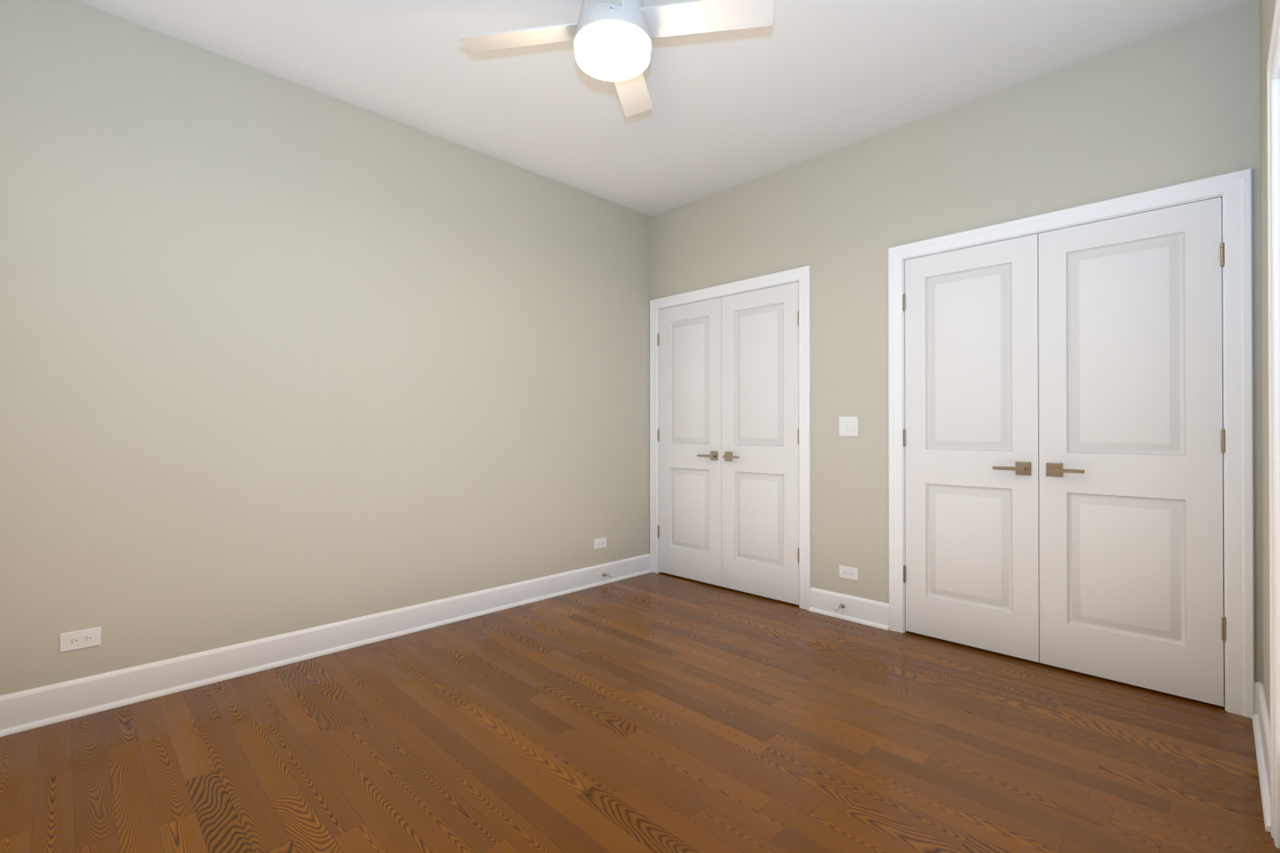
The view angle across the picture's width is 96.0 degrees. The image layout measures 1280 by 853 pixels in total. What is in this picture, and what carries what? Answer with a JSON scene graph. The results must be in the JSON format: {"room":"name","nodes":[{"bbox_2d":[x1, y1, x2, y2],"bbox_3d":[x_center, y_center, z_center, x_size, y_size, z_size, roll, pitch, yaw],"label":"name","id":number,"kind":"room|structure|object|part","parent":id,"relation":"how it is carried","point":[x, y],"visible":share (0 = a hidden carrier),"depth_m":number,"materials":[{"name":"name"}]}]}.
{"room":"empty bedroom","nodes":[
{"label":"empty bedroom","id":0,"kind":"room"},
{"bbox_2d":[0,0,650,695],"bbox_3d":[-1.050,-0.263,3.482,4.630,2.786,0.120,0,0,-45],"label":"wall","id":1,"kind":"structure","parent":0,"point":[278,355],"depth_m":2.70,"materials":[{"name":"beige paint"}]},
{"bbox_2d":[60,626,101,652],"bbox_3d":[-2.186,0.832,2.253,0.116,0.072,0.008,0,0,-45],"label":"outlet","id":2,"kind":"object","parent":1,"relation":"attached to","point":[91,636],"visible":1,"depth_m":2.25,"materials":[{"name":"white plastic"}]},
{"bbox_2d":[0,553,652,736],"bbox_3d":[-1.234,1.058,3.186,3.720,0.140,0.030,0,0,-45],"label":"baseboard","id":3,"kind":"structure","parent":1,"relation":"attached to","point":[28,709],"depth_m":2.68,"materials":[{"name":"white paint"}]},
{"bbox_2d":[602,572,612,578],"bbox_3d":[-0.230,1.065,4.128,0.028,0.028,0.088,0,0,-45],"label":"doorstop","id":4,"kind":"object","parent":3,"relation":"attached to","point":[604,574],"visible":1,"depth_m":4.13,"materials":[{"name":"silver metal"}]},
{"bbox_2d":[593,536,606,549],"bbox_3d":[-0.284,0.840,4.152,0.116,0.072,0.008,0,0,-45],"label":"outlet","id":5,"kind":"object","parent":1,"relation":"attached to","point":[600,542],"visible":1,"depth_m":4.15,"materials":[{"name":"white plastic"}]},
{"bbox_2d":[0,572,1279,852],"bbox_3d":[0.146,1.174,2.277,4.630,0.100,3.506,0,0,-45],"label":"floor","id":6,"kind":"structure","parent":0,"point":[651,712],"depth_m":1.97,"materials":[{"name":"brown wood"}]},
{"bbox_2d":[74,0,1247,216],"bbox_3d":[0.146,-1.712,2.291,4.630,0.100,3.506,0,0,-45],"label":"ceiling","id":7,"kind":"structure","parent":0,"point":[730,108],"depth_m":2.66,"materials":[{"name":"white paint"}]},
{"bbox_2d":[458,0,774,116],"bbox_3d":[-0.097,-1.482,2.054,0.871,0.362,0.871,0,0,-35],"label":"fan","id":8,"kind":"object","parent":7,"relation":"attached to","point":[611,38],"visible":1,"depth_m":2.01,"materials":[{"name":"white"}]},
{"bbox_3d":[-0.097,-1.326,2.054,0.269,0.050,0.269,0,0,-45],"label":"glass","id":9,"kind":"part","parent":8,"relation":"part of","materials":[{"name":"white glass"}]},
{"bbox_2d":[657,296,721,586],"bbox_3d":[0.349,0.107,4.252,0.089,2.028,0.608,0,0,-45],"label":"door","id":10,"kind":"structure","parent":0,"point":[689,335],"depth_m":4.24,"materials":[{"name":"white wood"}]},
{"bbox_2d":[721,281,799,604],"bbox_3d":[0.781,0.105,3.820,0.089,2.028,0.608,0,0,-45],"label":"door","id":11,"kind":"structure","parent":0,"point":[760,328],"depth_m":3.81,"materials":[{"name":"white wood"}]},
{"bbox_2d":[650,0,1262,682],"bbox_3d":[1.282,-0.263,3.418,0.120,2.786,3.266,0,0,-45],"label":"wall","id":12,"kind":"structure","parent":0,"point":[1179,104],"depth_m":3.10,"materials":[{"name":"beige paint"}]},
{"bbox_2d":[649,265,810,610],"bbox_3d":[0.614,0.102,4.085,0.122,2.062,1.246,0,0,-45],"label":"door frame","id":13,"kind":"structure","parent":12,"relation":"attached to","point":[797,280],"depth_m":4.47,"materials":[{"name":"white wood"}]},
{"bbox_2d":[808,586,889,630],"bbox_3d":[1.214,1.059,3.373,0.030,0.140,0.480,0,0,-45],"label":"baseboard","id":14,"kind":"structure","parent":12,"relation":"attached to","point":[861,610],"depth_m":3.36,"materials":[{"name":"white paint"}]},
{"bbox_2d":[834,603,844,610],"bbox_3d":[1.162,1.054,3.364,0.088,0.028,0.028,0,0,-45],"label":"doorstop","id":15,"kind":"object","parent":14,"relation":"attached to","point":[842,605],"visible":1,"depth_m":3.37,"materials":[{"name":"silver metal"}]},
{"bbox_2d":[839,416,858,435],"bbox_3d":[1.222,-0.001,3.383,0.012,0.116,0.116,0,0,-45],"label":"double switch plate","id":16,"kind":"object","parent":12,"relation":"attached to","point":[848,425],"visible":1,"depth_m":3.38,"materials":[{"name":"white plastic"}]},
{"bbox_2d":[839,565,858,581],"bbox_3d":[1.223,0.859,3.381,0.008,0.072,0.116,0,0,-45],"label":"outlet","id":17,"kind":"object","parent":12,"relation":"attached to","point":[845,572],"visible":1,"depth_m":3.38,"materials":[{"name":"white plastic"}]},
{"bbox_2d":[888,168,1254,718],"bbox_3d":[1.928,0.096,2.769,0.122,2.062,1.268,0,0,-45],"label":"door frame","id":18,"kind":"structure","parent":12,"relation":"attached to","point":[1221,195],"depth_m":2.32,"materials":[{"name":"white wood"}]},
{"bbox_2d":[1254,680,1262,714],"bbox_3d":[2.374,1.054,2.212,0.030,0.140,0.023,0,0,-45],"label":"baseboard","id":19,"kind":"structure","parent":12,"relation":"attached to","point":[1256,683],"depth_m":2.22,"materials":[{"name":"white paint"}]},
{"bbox_2d":[902,233,1039,662],"bbox_3d":[1.659,0.101,2.940,0.089,2.028,0.618,0,0,-45],"label":"door","id":20,"kind":"structure","parent":0,"point":[971,430],"depth_m":2.92,"materials":[{"name":"white wood"}]},
{"bbox_2d":[1038,196,1226,706],"bbox_3d":[2.098,0.099,2.500,0.089,2.028,0.618,0,0,-45],"label":"door","id":21,"kind":"structure","parent":0,"point":[1131,444],"depth_m":2.48,"materials":[{"name":"white wood"}]},
{"bbox_2d":[1259,0,1276,722],"bbox_3d":[1.342,-0.274,1.086,4.630,2.786,0.120,0,0,-45],"label":"wall","id":22,"kind":"structure","parent":0,"point":[1266,7],"depth_m":2.05,"materials":[{"name":"beige paint"}]},
{"bbox_2d":[1252,682,1270,832],"bbox_3d":[2.064,1.052,1.907,0.899,0.140,0.030,0,0,-45],"label":"baseboard","id":23,"kind":"structure","parent":22,"relation":"attached to","point":[1261,723],"depth_m":1.89,"materials":[{"name":"white paint"}]},
{"bbox_2d":[1266,0,1279,848],"bbox_3d":[1.388,0.058,1.230,1.022,2.123,0.020,0,0,-45],"label":"trim","id":24,"kind":"structure","parent":22,"relation":"attached to","point":[1273,68],"depth_m":1.54,"materials":[{"name":"white wood"}]}
]}

